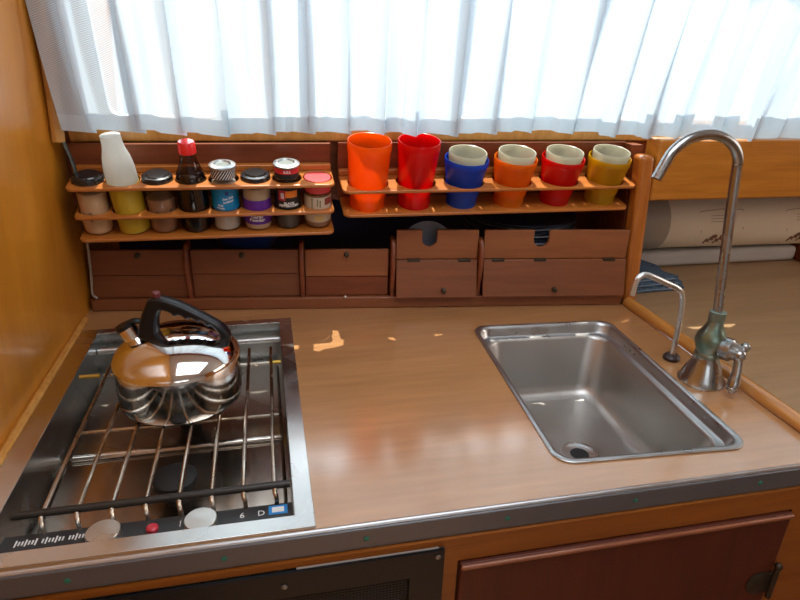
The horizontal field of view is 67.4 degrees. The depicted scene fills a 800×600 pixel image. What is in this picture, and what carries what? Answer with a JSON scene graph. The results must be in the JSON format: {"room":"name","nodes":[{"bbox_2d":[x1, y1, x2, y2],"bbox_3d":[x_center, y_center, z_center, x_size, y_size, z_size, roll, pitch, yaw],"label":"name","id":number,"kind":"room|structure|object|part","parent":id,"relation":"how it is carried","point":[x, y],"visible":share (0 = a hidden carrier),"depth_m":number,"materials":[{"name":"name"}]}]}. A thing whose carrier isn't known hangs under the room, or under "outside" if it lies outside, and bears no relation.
{"room":"ship interior","nodes":[
{"label":"ship interior","id":0,"kind":"room"},
{"bbox_2d":[0,0,119,447],"bbox_3d":[-0.428,0.335,0.266,0.184,1.950,2.800,-3,24,-12],"label":"wall","id":1,"kind":"structure","parent":0,"point":[45,291],"depth_m":0.88,"materials":[{"name":"orange wood"}]},
{"bbox_2d":[0,317,88,466],"bbox_3d":[-0.517,0.180,0.808,0.012,0.013,0.730,-3,24,-12],"label":"trim","id":2,"kind":"structure","parent":1,"relation":"attached to","point":[16,431],"depth_m":0.89,"materials":[{"name":"brown wood"}]},
{"bbox_2d":[30,0,64,141],"bbox_3d":[-0.516,-0.442,0.834,0.026,0.449,0.134,-9,25,-24],"label":"trim","id":3,"kind":"structure","parent":1,"relation":"attached to","point":[57,134],"depth_m":0.94,"materials":[{"name":"brown wood"}]},
{"bbox_2d":[0,463,799,599],"bbox_3d":[0.191,0.252,0.726,1.354,0.033,0.010,-3,24,-12],"label":"trim","id":4,"kind":"structure","parent":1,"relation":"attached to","point":[85,574],"depth_m":0.68,"materials":[{"name":"grey metal"}]},
{"bbox_2d":[45,0,646,199],"bbox_3d":[0.741,-0.648,1.105,2.820,0.941,0.229,-3,24,-12],"label":"wall","id":5,"kind":"structure","parent":0,"point":[333,144],"depth_m":1.12,"materials":[{"name":"brown wood"}]},
{"bbox_2d":[61,141,333,242],"bbox_3d":[-0.344,-0.198,1.061,0.447,0.168,0.102,-3,24,-12],"label":"spice rack","id":6,"kind":"object","parent":5,"relation":"attached to","point":[312,156],"depth_m":1.05,"materials":[{"name":"brown wood"}]},
{"bbox_3d":[-0.546,-0.234,0.993,0.023,0.061,0.015,10,24,19],"label":"corner bracket","id":7,"kind":"part","parent":6,"relation":"part of","materials":[{"name":"silver metal"}]},
{"bbox_2d":[86,243,97,298],"bbox_3d":[-0.570,-0.068,1.101,0.012,0.163,0.050,-13,27,-30],"label":"cable","id":8,"kind":"object","parent":6,"relation":"hanging from","point":[87,244],"visible":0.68,"depth_m":1.12,"materials":[{"name":"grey plastic"}]},
{"bbox_2d":[71,169,113,233],"bbox_3d":[-0.523,-0.166,1.023,0.051,0.110,0.067,-6,24,-18],"label":"spice jar","id":9,"kind":"object","parent":6,"relation":"on","point":[90,203],"visible":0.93,"depth_m":1.00,"materials":[{"name":"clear glass"}]},
{"bbox_3d":[-0.519,-0.203,0.999,0.050,0.017,0.050,-3,36,-12],"label":"lid","id":10,"kind":"part","parent":9,"relation":"part of","materials":[{"name":"black plastic"}]},
{"bbox_2d":[99,131,150,233],"bbox_3d":[-0.468,-0.198,1.020,0.052,0.175,0.077,5,23,8],"label":"squeeze bottle","id":11,"kind":"object","parent":6,"relation":"on","point":[119,169],"visible":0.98,"depth_m":0.99,"materials":[{"name":"plastic"}]},
{"bbox_2d":[141,169,177,231],"bbox_3d":[-0.417,-0.172,1.046,0.051,0.110,0.067,-6,24,-18],"label":"spice jar","id":12,"kind":"object","parent":6,"relation":"on","point":[159,202],"visible":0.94,"depth_m":1.03,"materials":[{"name":"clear glass"}]},
{"bbox_3d":[-0.413,-0.209,1.021,0.050,0.017,0.050,-3,36,-12],"label":"lid","id":13,"kind":"part","parent":12,"relation":"part of","materials":[{"name":"black"}]},
{"bbox_2d":[176,138,210,231],"bbox_3d":[-0.363,-0.199,1.047,0.053,0.164,0.070,-6,24,-18],"label":"sauce bottle","id":14,"kind":"object","parent":6,"relation":"on","point":[191,201],"visible":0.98,"depth_m":1.03,"materials":[{"name":"black glass"}]},
{"bbox_2d":[66,169,333,191],"bbox_3d":[-0.335,-0.209,1.042,0.438,0.006,0.074,-3,36,-12],"label":"shelf","id":15,"kind":"object","parent":6,"relation":"attached to","point":[271,184],"depth_m":1.02,"materials":[{"name":"brown wood"}]},
{"bbox_2d":[74,194,333,220],"bbox_3d":[-0.338,-0.167,1.072,0.436,0.006,0.074,-3,36,-12],"label":"shelf","id":16,"kind":"object","parent":6,"relation":"attached to","point":[303,210],"depth_m":1.05,"materials":[{"name":"brown wood"}]},
{"bbox_2d":[80,215,333,242],"bbox_3d":[-0.341,-0.133,1.096,0.436,0.006,0.074,-3,36,-12],"label":"shelf","id":17,"kind":"object","parent":6,"relation":"attached to","point":[180,233],"depth_m":1.07,"materials":[{"name":"brown wood"}]},
{"bbox_2d":[208,159,240,229],"bbox_3d":[-0.310,-0.185,1.065,0.048,0.126,0.069,-2,23,-9],"label":"salt shaker","id":18,"kind":"object","parent":6,"relation":"on","point":[222,171],"visible":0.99,"depth_m":1.04,"materials":[{"name":"clear glass"}]},
{"bbox_3d":[-0.306,-0.232,1.032,0.045,0.006,0.045,-3,36,-12],"label":"lid","id":19,"kind":"part","parent":18,"relation":"part of","materials":[{"name":"silver metal"}]},
{"bbox_3d":[-0.306,-0.233,1.031,0.024,0.001,0.024,-3,36,-12],"label":"lid","id":20,"kind":"part","parent":18,"relation":"part of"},
{"bbox_2d":[240,168,271,228],"bbox_3d":[-0.258,-0.181,1.080,0.053,0.110,0.069,-6,24,-17],"label":"jar","id":21,"kind":"object","parent":6,"relation":"on","point":[253,199],"visible":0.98,"depth_m":1.06,"materials":[{"name":"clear glass"}]},
{"bbox_3d":[-0.255,-0.216,1.056,0.052,0.021,0.052,-3,36,-12],"label":"lid","id":22,"kind":"part","parent":21,"relation":"part of","materials":[{"name":"black"}]},
{"bbox_2d":[273,158,300,227],"bbox_3d":[-0.204,-0.192,1.086,0.047,0.128,0.069,-3,24,-12],"label":"jar","id":23,"kind":"object","parent":6,"relation":"on","point":[286,169],"visible":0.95,"depth_m":1.07,"materials":[{"name":"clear glass"}]},
{"bbox_3d":[-0.200,-0.240,1.053,0.025,0.001,0.025,-3,35,-12],"label":"lid","id":24,"kind":"part","parent":23,"relation":"part of","materials":[{"name":"silver metal"}]},
{"bbox_3d":[-0.200,-0.240,1.053,0.046,0.006,0.046,-3,36,-12],"label":"lid","id":25,"kind":"part","parent":23,"relation":"part of","materials":[{"name":"silver metal"}]},
{"bbox_2d":[304,172,330,226],"bbox_3d":[-0.152,-0.184,1.105,0.050,0.101,0.065,-5,24,-16],"label":"jar","id":26,"kind":"object","parent":6,"relation":"on","point":[314,198],"visible":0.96,"depth_m":1.09,"materials":[{"name":"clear glass"}]},
{"bbox_3d":[-0.149,-0.212,1.086,0.048,0.024,0.048,-3,36,-12],"label":"lid","id":27,"kind":"part","parent":26,"relation":"part of","materials":[{"name":"red"}]},
{"bbox_2d":[74,194,336,204],"bbox_3d":[0.683,-0.317,1.512,2.800,0.010,0.335,-3,24,-12],"label":"trim","id":28,"kind":"structure","parent":5,"relation":"attached to","point":[333,197],"depth_m":1.18,"materials":[{"name":"brown wood"}]},
{"bbox_2d":[68,130,663,141],"bbox_3d":[0.672,-0.351,1.273,2.518,0.024,0.016,-3,24,-12],"label":"sill","id":29,"kind":"structure","parent":5,"relation":"attached to","point":[152,135],"depth_m":1.09,"materials":[{"name":"brown wood"}]},
{"bbox_2d":[77,0,741,124],"bbox_3d":[0.706,-0.565,1.172,2.480,0.460,0.109,-3,24,-12],"label":"window","id":30,"kind":"structure","parent":5,"relation":"in","point":[77,0],"depth_m":0.97,"materials":[{"name":"white glass"}]},
{"bbox_2d":[25,0,799,141],"bbox_3d":[0.646,-0.507,1.096,2.424,0.447,0.136,-3,24,-12],"label":"curtain","id":31,"kind":"object","parent":5,"relation":"hanging from","point":[246,90],"visible":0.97,"depth_m":1.01,"materials":[{"name":"white fabric"}]},
{"bbox_2d":[337,141,634,217],"bbox_3d":[0.175,-0.239,1.164,0.586,0.128,0.098,-3,24,-12],"label":"rack","id":32,"kind":"object","parent":5,"relation":"attached to","point":[485,204],"visible":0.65,"depth_m":1.16,"materials":[{"name":"brown wood"}]},
{"bbox_2d":[347,132,391,211],"bbox_3d":[-0.055,-0.231,1.094,0.081,0.138,0.095,4,23,5],"label":"plastic cup","id":33,"kind":"object","parent":32,"relation":"in","point":[369,153],"visible":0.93,"depth_m":1.07,"materials":[{"name":"orange plastic"}]},
{"bbox_2d":[398,133,440,210],"bbox_3d":[0.034,-0.236,1.112,0.079,0.138,0.092,5,23,7],"label":"plastic cup","id":34,"kind":"object","parent":32,"relation":"in","point":[418,156],"visible":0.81,"depth_m":1.09,"materials":[{"name":"red plastic"}]},
{"bbox_2d":[444,152,488,208],"bbox_3d":[0.124,-0.226,1.139,0.084,0.104,0.084,16,27,30],"label":"plastic cup","id":35,"kind":"object","parent":32,"relation":"in","point":[456,175],"visible":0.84,"depth_m":1.12,"materials":[{"name":"blue plastic"}]},
{"bbox_2d":[448,144,486,165],"bbox_3d":[0.126,-0.240,1.131,0.073,0.095,0.074,13,26,25],"label":"cup","id":36,"kind":"object","parent":35,"relation":"in","point":[467,155],"visible":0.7,"depth_m":1.13,"materials":[{"name":"plastic"}]},
{"bbox_2d":[339,192,626,217],"bbox_3d":[0.173,-0.191,1.185,0.578,0.006,0.080,-3,36,-12],"label":"shelf","id":37,"kind":"object","parent":32,"relation":"attached to","point":[485,204],"depth_m":1.17,"materials":[{"name":"brown wood"}]},
{"bbox_2d":[338,172,634,193],"bbox_3d":[0.177,-0.230,1.159,0.586,0.006,0.082,-3,36,-12],"label":"shelf","id":38,"kind":"object","parent":32,"relation":"attached to","point":[489,184],"depth_m":1.13,"materials":[{"name":"brown wood"}]},
{"bbox_2d":[493,151,537,207],"bbox_3d":[0.219,-0.232,1.159,0.084,0.104,0.084,16,27,30],"label":"plastic cup","id":39,"kind":"object","parent":32,"relation":"in","point":[505,174],"visible":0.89,"depth_m":1.14,"materials":[{"name":"orange plastic"}]},
{"bbox_2d":[498,144,536,165],"bbox_3d":[0.221,-0.245,1.152,0.073,0.095,0.074,13,26,25],"label":"cup","id":40,"kind":"object","parent":39,"relation":"in","point":[514,154],"visible":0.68,"depth_m":1.15,"materials":[{"name":"plastic"}]},
{"bbox_2d":[539,151,585,206],"bbox_3d":[0.316,-0.237,1.179,0.084,0.104,0.084,16,27,30],"label":"plastic cup","id":41,"kind":"object","parent":32,"relation":"in","point":[553,173],"visible":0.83,"depth_m":1.16,"materials":[{"name":"red plastic"}]},
{"bbox_2d":[546,144,583,164],"bbox_3d":[0.317,-0.251,1.172,0.073,0.095,0.074,13,26,25],"label":"cup","id":42,"kind":"object","parent":41,"relation":"in","point":[558,153],"visible":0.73,"depth_m":1.17,"materials":[{"name":"plastic"}]},
{"bbox_2d":[584,150,631,204],"bbox_3d":[0.413,-0.243,1.200,0.084,0.104,0.084,16,27,30],"label":"plastic cup","id":43,"kind":"object","parent":32,"relation":"in","point":[599,172],"visible":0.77,"depth_m":1.18,"materials":[{"name":"yellow plastic"}]},
{"bbox_2d":[592,144,630,163],"bbox_3d":[0.415,-0.257,1.193,0.073,0.095,0.074,13,26,25],"label":"cup","id":44,"kind":"object","parent":43,"relation":"in","point":[607,153],"visible":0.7,"depth_m":1.19,"materials":[{"name":"plastic"}]},
{"bbox_2d":[645,137,799,200],"bbox_3d":[1.206,-0.305,1.356,1.446,0.120,0.048,-3,24,-12],"label":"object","id":45,"kind":"structure","parent":5,"relation":"attached to","point":[771,167],"depth_m":1.22,"materials":[{"name":"brown wood"}]},
{"bbox_2d":[297,547,438,569],"bbox_3d":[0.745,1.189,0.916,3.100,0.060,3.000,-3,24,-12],"label":"trim","id":46,"kind":"structure","parent":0,"point":[418,550],"depth_m":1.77,"materials":[{"name":"metal"}]},
{"bbox_2d":[12,485,799,599],"bbox_3d":[0.178,0.671,0.899,1.354,0.872,0.036,-3,24,-12],"label":"base cabinet","id":47,"kind":"object","parent":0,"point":[746,546],"visible":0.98,"depth_m":0.77,"materials":[{"name":"brown wood"}]},
{"bbox_2d":[96,548,444,599],"bbox_3d":[-0.210,0.551,0.754,0.518,0.543,0.020,-3,24,-12],"label":"oven","id":48,"kind":"object","parent":47,"relation":"attached to","point":[414,575],"visible":1,"depth_m":0.68,"materials":[{"name":"black metal"}]},
{"bbox_2d":[0,304,799,571],"bbox_3d":[-0.018,0.122,1.028,1.088,0.030,0.723,-3,24,-12],"label":"countertop","id":49,"kind":"structure","parent":47,"relation":"on","point":[406,412],"depth_m":0.88,"materials":[{"name":"laminate"}]},
{"bbox_2d":[0,318,315,599],"bbox_3d":[-0.338,0.195,0.899,0.374,0.094,0.560,-3,24,-12],"label":"stove","id":50,"kind":"object","parent":49,"relation":"in","point":[82,479],"visible":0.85,"depth_m":0.82,"materials":[{"name":"silver metal"}]},
{"bbox_3d":[-0.441,0.186,0.842,0.009,0.033,0.383,-3,24,-12],"label":"grate rod","id":51,"kind":"part","parent":50,"relation":"part of","materials":[{"name":"silver metal"}]},
{"bbox_3d":[-0.405,0.184,0.850,0.009,0.033,0.383,-3,24,-12],"label":"grate rod","id":52,"kind":"part","parent":50,"relation":"part of","materials":[{"name":"silver metal"}]},
{"bbox_3d":[-0.328,0.259,0.664,0.037,0.012,0.037,-3,24,-12],"label":"knob","id":53,"kind":"part","parent":50,"relation":"part of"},
{"bbox_3d":[-0.369,0.182,0.857,0.008,0.033,0.383,-3,24,-12],"label":"grate rod","id":54,"kind":"part","parent":50,"relation":"part of","materials":[{"name":"silver metal"}]},
{"bbox_3d":[-0.281,0.270,0.682,0.314,0.022,0.044,-3,24,-12],"label":"control panel","id":55,"kind":"part","parent":50,"relation":"part of","materials":[{"name":"grey metal"}]},
{"bbox_3d":[-0.334,0.180,0.865,0.008,0.033,0.383,-3,24,-12],"label":"grate rod","id":56,"kind":"part","parent":50,"relation":"part of","materials":[{"name":"silver metal"}]},
{"bbox_3d":[-0.300,0.251,0.805,0.057,0.040,0.057,-3,24,-12],"label":"burner","id":57,"kind":"part","parent":50,"relation":"part of","materials":[{"name":"black metal"}]},
{"bbox_2d":[111,290,241,426],"bbox_3d":[-0.328,0.065,0.878,0.179,0.167,0.179,1,23,-3],"label":"kettle","id":58,"kind":"object","parent":50,"relation":"on","point":[175,372],"visible":1,"depth_m":0.84,"materials":[{"name":"silver metal"}]},
{"bbox_3d":[-0.387,0.052,0.870,0.039,0.041,0.030,1,23,-3],"label":"spout","id":59,"kind":"part","parent":58,"relation":"part of","materials":[{"name":"silver metal"}]},
{"bbox_3d":[-0.383,0.032,0.862,0.025,0.011,0.015,1,23,-3],"label":"cap lever","id":60,"kind":"part","parent":58,"relation":"part of","materials":[{"name":"black plastic"}]},
{"bbox_3d":[-0.330,0.141,0.911,0.174,0.002,0.174,1,23,-3],"label":"plate","id":61,"kind":"part","parent":58,"relation":"part of","materials":[{"name":"silver metal"}]},
{"bbox_3d":[-0.314,0.038,0.867,0.134,0.092,0.020,1,23,-3],"label":"handle","id":62,"kind":"part","parent":58,"relation":"part of","materials":[{"name":"black plastic"}]},
{"bbox_3d":[-0.310,0.176,0.852,0.272,0.005,0.005,-3,24,-12],"label":"cross rod","id":63,"kind":"part","parent":50,"relation":"part of","materials":[{"name":"silver metal"}]},
{"bbox_3d":[-0.298,0.178,0.873,0.008,0.033,0.383,-3,24,-12],"label":"grate rod","id":64,"kind":"part","parent":50,"relation":"part of","materials":[{"name":"silver metal"}]},
{"bbox_3d":[-0.345,0.114,0.996,0.272,0.005,0.005,-3,24,-12],"label":"cross rod","id":65,"kind":"part","parent":50,"relation":"part of","materials":[{"name":"silver metal"}]},
{"bbox_3d":[-0.338,0.182,0.963,0.057,0.040,0.057,-3,24,-12],"label":"burner","id":66,"kind":"part","parent":50,"relation":"part of","materials":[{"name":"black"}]},
{"bbox_3d":[-0.227,0.254,0.685,0.037,0.012,0.037,-3,24,-12],"label":"knob","id":67,"kind":"part","parent":50,"relation":"part of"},
{"bbox_3d":[-0.262,0.175,0.880,0.008,0.033,0.383,-3,24,-12],"label":"grate rod","id":68,"kind":"part","parent":50,"relation":"part of","materials":[{"name":"silver metal"}]},
{"bbox_3d":[-0.226,0.173,0.888,0.008,0.033,0.383,-3,24,-12],"label":"grate rod","id":69,"kind":"part","parent":50,"relation":"part of","materials":[{"name":"silver metal"}]},
{"bbox_3d":[-0.190,0.171,0.895,0.008,0.033,0.383,-3,24,-12],"label":"grate rod","id":70,"kind":"part","parent":50,"relation":"part of","materials":[{"name":"silver metal"}]},
{"bbox_2d":[272,506,283,512],"bbox_3d":[-0.145,0.249,0.715,0.014,0.001,0.008,-3,24,-12],"label":"print","id":71,"kind":"object","parent":50,"relation":"on","point":[275,509],"depth_m":0.71,"materials":[{"name":"white"}]},
{"bbox_2d":[86,229,629,310],"bbox_3d":[-0.072,-0.097,1.290,1.084,0.164,0.245,-1,23,-6],"label":"drawers","id":72,"kind":"object","parent":49,"relation":"on","point":[588,266],"visible":0.98,"depth_m":1.21,"materials":[{"name":"brown wood"}]},
{"bbox_3d":[-0.507,-0.073,1.157,0.179,0.052,0.008,-1,23,-6],"label":"bin door","id":73,"kind":"part","parent":72,"relation":"part of","materials":[{"name":"brown wood"}]},
{"bbox_3d":[-0.303,-0.076,1.178,0.207,0.050,0.008,-1,23,-6],"label":"bin door","id":74,"kind":"part","parent":72,"relation":"part of","materials":[{"name":"brown wood"}]},
{"bbox_2d":[216,236,277,248],"bbox_3d":[-0.330,-0.137,1.296,0.164,0.062,0.164,-3,24,-12],"label":"bowl","id":75,"kind":"object","parent":72,"relation":"in","point":[243,242],"visible":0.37,"depth_m":1.24,"materials":[{"name":"blue ceramic"}]},
{"bbox_3d":[-0.106,-0.075,1.200,0.166,0.056,0.008,-1,23,-6],"label":"bin door","id":76,"kind":"part","parent":72,"relation":"part of","materials":[{"name":"brown wood"}]},
{"bbox_2d":[409,221,446,245],"bbox_3d":[0.055,-0.104,1.242,0.120,0.119,0.022,-4,24,-13],"label":"plate","id":77,"kind":"object","parent":72,"relation":"in","point":[429,233],"visible":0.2,"depth_m":1.23,"materials":[{"name":"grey ceramic"}]},
{"bbox_3d":[0.074,-0.044,1.218,0.165,0.076,0.024,-1,23,-6],"label":"flap door","id":78,"kind":"part","parent":72,"relation":"part of","materials":[{"name":"brown wood"}]},
{"bbox_3d":[0.320,-0.047,1.243,0.303,0.076,0.024,-1,23,-6],"label":"flap door","id":79,"kind":"part","parent":72,"relation":"part of","materials":[{"name":"brown wood"}]},
{"bbox_3d":[0.267,-0.143,1.365,0.244,0.014,0.244,-3,24,-12],"label":"plate","id":80,"kind":"object","parent":72,"relation":"in","visible":0},
{"bbox_3d":[0.267,-0.150,1.362,0.244,0.014,0.244,-3,24,-12],"label":"plate","id":81,"kind":"object","parent":80,"relation":"on","visible":0},
{"bbox_2d":[464,224,546,244],"bbox_3d":[0.268,-0.157,1.359,0.244,0.014,0.244,-3,24,-12],"label":"plate","id":82,"kind":"object","parent":81,"relation":"on","point":[466,226],"visible":0.07,"depth_m":1.28,"materials":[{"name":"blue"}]},
{"bbox_2d":[465,220,548,240],"bbox_3d":[0.268,-0.164,1.356,0.244,0.014,0.244,-3,24,-12],"label":"plate","id":83,"kind":"object","parent":82,"relation":"on","point":[466,223],"visible":0.07,"depth_m":1.29,"materials":[{"name":"blue ceramic"}]},
{"bbox_2d":[465,217,574,237],"bbox_3d":[0.268,-0.171,1.353,0.244,0.014,0.244,-3,24,-12],"label":"plate","id":84,"kind":"object","parent":83,"relation":"on","point":[466,219],"visible":0.1,"depth_m":1.29,"materials":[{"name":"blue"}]},
{"bbox_2d":[465,215,575,233],"bbox_3d":[0.268,-0.177,1.350,0.244,0.014,0.244,-3,24,-12],"label":"plate","id":85,"kind":"object","parent":84,"relation":"on","point":[466,216],"visible":0.21,"depth_m":1.29,"materials":[{"name":"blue ceramic"}]},
{"bbox_2d":[467,215,575,230],"bbox_3d":[0.269,-0.184,1.347,0.244,0.014,0.244,-3,24,-12],"label":"plate","id":86,"kind":"object","parent":85,"relation":"on","point":[470,216],"visible":0.25,"depth_m":1.27,"materials":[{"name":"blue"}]},
{"bbox_2d":[470,212,576,226],"bbox_3d":[0.269,-0.191,1.345,0.244,0.014,0.244,-3,24,-12],"label":"plate","id":87,"kind":"object","parent":86,"relation":"on","point":[541,219],"visible":0.64,"depth_m":1.31,"materials":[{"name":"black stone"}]},
{"bbox_2d":[475,320,743,463],"bbox_3d":[0.311,0.193,1.024,0.285,0.145,0.419,-2,23,-9],"label":"sink","id":88,"kind":"object","parent":49,"relation":"in","point":[588,391],"visible":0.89,"depth_m":1.12,"materials":[{"name":"silver metal"}]},
{"bbox_2d":[629,272,684,362],"bbox_3d":[0.440,0.030,1.024,0.120,0.169,0.029,-3,24,-12],"label":"spout","id":89,"kind":"object","parent":49,"relation":"on","point":[672,356],"visible":1,"depth_m":1.02,"materials":[{"name":"silver metal"}]},
{"bbox_2d":[651,129,750,393],"bbox_3d":[0.452,-0.043,0.895,0.201,0.404,0.102,-3,24,-12],"label":"faucet","id":90,"kind":"object","parent":49,"relation":"on","point":[702,371],"visible":1,"depth_m":0.94,"materials":[{"name":"silver metal"}]},
{"bbox_3d":[0.432,-0.106,0.891,0.166,0.285,0.037,-3,24,-12],"label":"spout","id":91,"kind":"part","parent":90,"relation":"part of","materials":[{"name":"silver metal"}]},
{"bbox_3d":[0.530,0.106,0.945,0.023,0.075,0.048,16,27,31],"label":"lever","id":92,"kind":"part","parent":90,"relation":"part of","materials":[{"name":"silver metal"}]},
{"bbox_2d":[623,297,799,432],"bbox_3d":[0.546,0.108,1.050,0.024,0.024,0.531,-3,24,-12],"label":"rail","id":93,"kind":"object","parent":49,"relation":"attached to","point":[784,412],"visible":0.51,"depth_m":0.98,"materials":[{"name":"brown wood"}]},
{"bbox_3d":[0.292,0.541,0.871,0.469,0.530,0.016,-3,24,-12],"label":"door","id":94,"kind":"part","parent":47,"relation":"part of","materials":[{"name":"brown wood"}]},
{"bbox_3d":[0.302,0.305,0.759,0.469,0.006,0.005,-3,24,-12],"label":"moulding","id":95,"kind":"part","parent":47,"relation":"part of","materials":[{"name":"brown wood"}]},
{"bbox_2d":[304,249,550,265],"bbox_3d":[0.622,-0.060,1.823,2.820,0.920,0.050,-3,24,-12],"label":"wall","id":96,"kind":"structure","parent":0,"point":[389,249],"depth_m":1.70,"materials":[{"name":"brown wood"}]},
{"bbox_2d":[119,200,464,252],"bbox_3d":[-0.167,-0.228,1.526,1.135,0.214,0.014,-3,24,-12],"label":"shelf","id":97,"kind":"object","parent":96,"relation":"attached to","point":[368,232],"visible":0.14,"depth_m":1.55,"materials":[{"name":"blue paint"}]},
{"bbox_2d":[551,141,643,303],"bbox_3d":[0.438,-0.228,1.450,0.048,0.350,0.410,-3,24,-12],"label":"wall panel","id":98,"kind":"object","parent":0,"point":[610,219],"visible":0.14,"depth_m":1.30,"materials":[{"name":"brown wood"}]},
{"bbox_2d":[621,258,799,412],"bbox_3d":[1.068,0.011,1.379,1.142,0.016,0.973,-3,24,-12],"label":"side table","id":99,"kind":"object","parent":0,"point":[762,300],"visible":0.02,"depth_m":1.31,"materials":[{"name":"brown wood"}]},
{"bbox_2d":[621,154,653,300],"bbox_3d":[0.488,-0.143,1.248,0.052,0.315,0.036,-3,24,-12],"label":"wooden post","id":100,"kind":"object","parent":99,"relation":"on","point":[642,168],"visible":0.7,"depth_m":1.22,"materials":[{"name":"brown wood"}]},
{"bbox_2d":[637,260,683,292],"bbox_3d":[0.583,-0.061,1.446,0.151,0.035,0.144,-4,24,-14],"label":"denim","id":101,"kind":"object","parent":99,"relation":"on","point":[645,285],"visible":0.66,"depth_m":1.40,"materials":[{"name":"blue fabric"}]},
{"bbox_2d":[641,244,795,265],"bbox_3d":[0.764,-0.150,1.662,0.600,0.040,0.210,-3,24,-12],"label":"sheet","id":102,"kind":"object","parent":99,"relation":"on","point":[665,256],"visible":0.22,"depth_m":1.58,"materials":[{"name":"grey"}]},
{"bbox_2d":[642,197,799,248],"bbox_3d":[1.040,-0.224,1.606,0.935,0.151,0.151,-3,23,-10],"label":"paper roll","id":103,"kind":"object","parent":102,"relation":"on","point":[669,223],"visible":0.7,"depth_m":1.50,"materials":[{"name":"beige paper"}]},
{"bbox_2d":[791,243,799,260],"bbox_3d":[1.172,-0.164,1.726,0.215,0.040,0.200,-3,24,-12],"label":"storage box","id":104,"kind":"object","parent":99,"relation":"on","point":[797,245],"visible":0.02,"depth_m":1.64,"materials":[{"name":"brown wood"}]}
]}

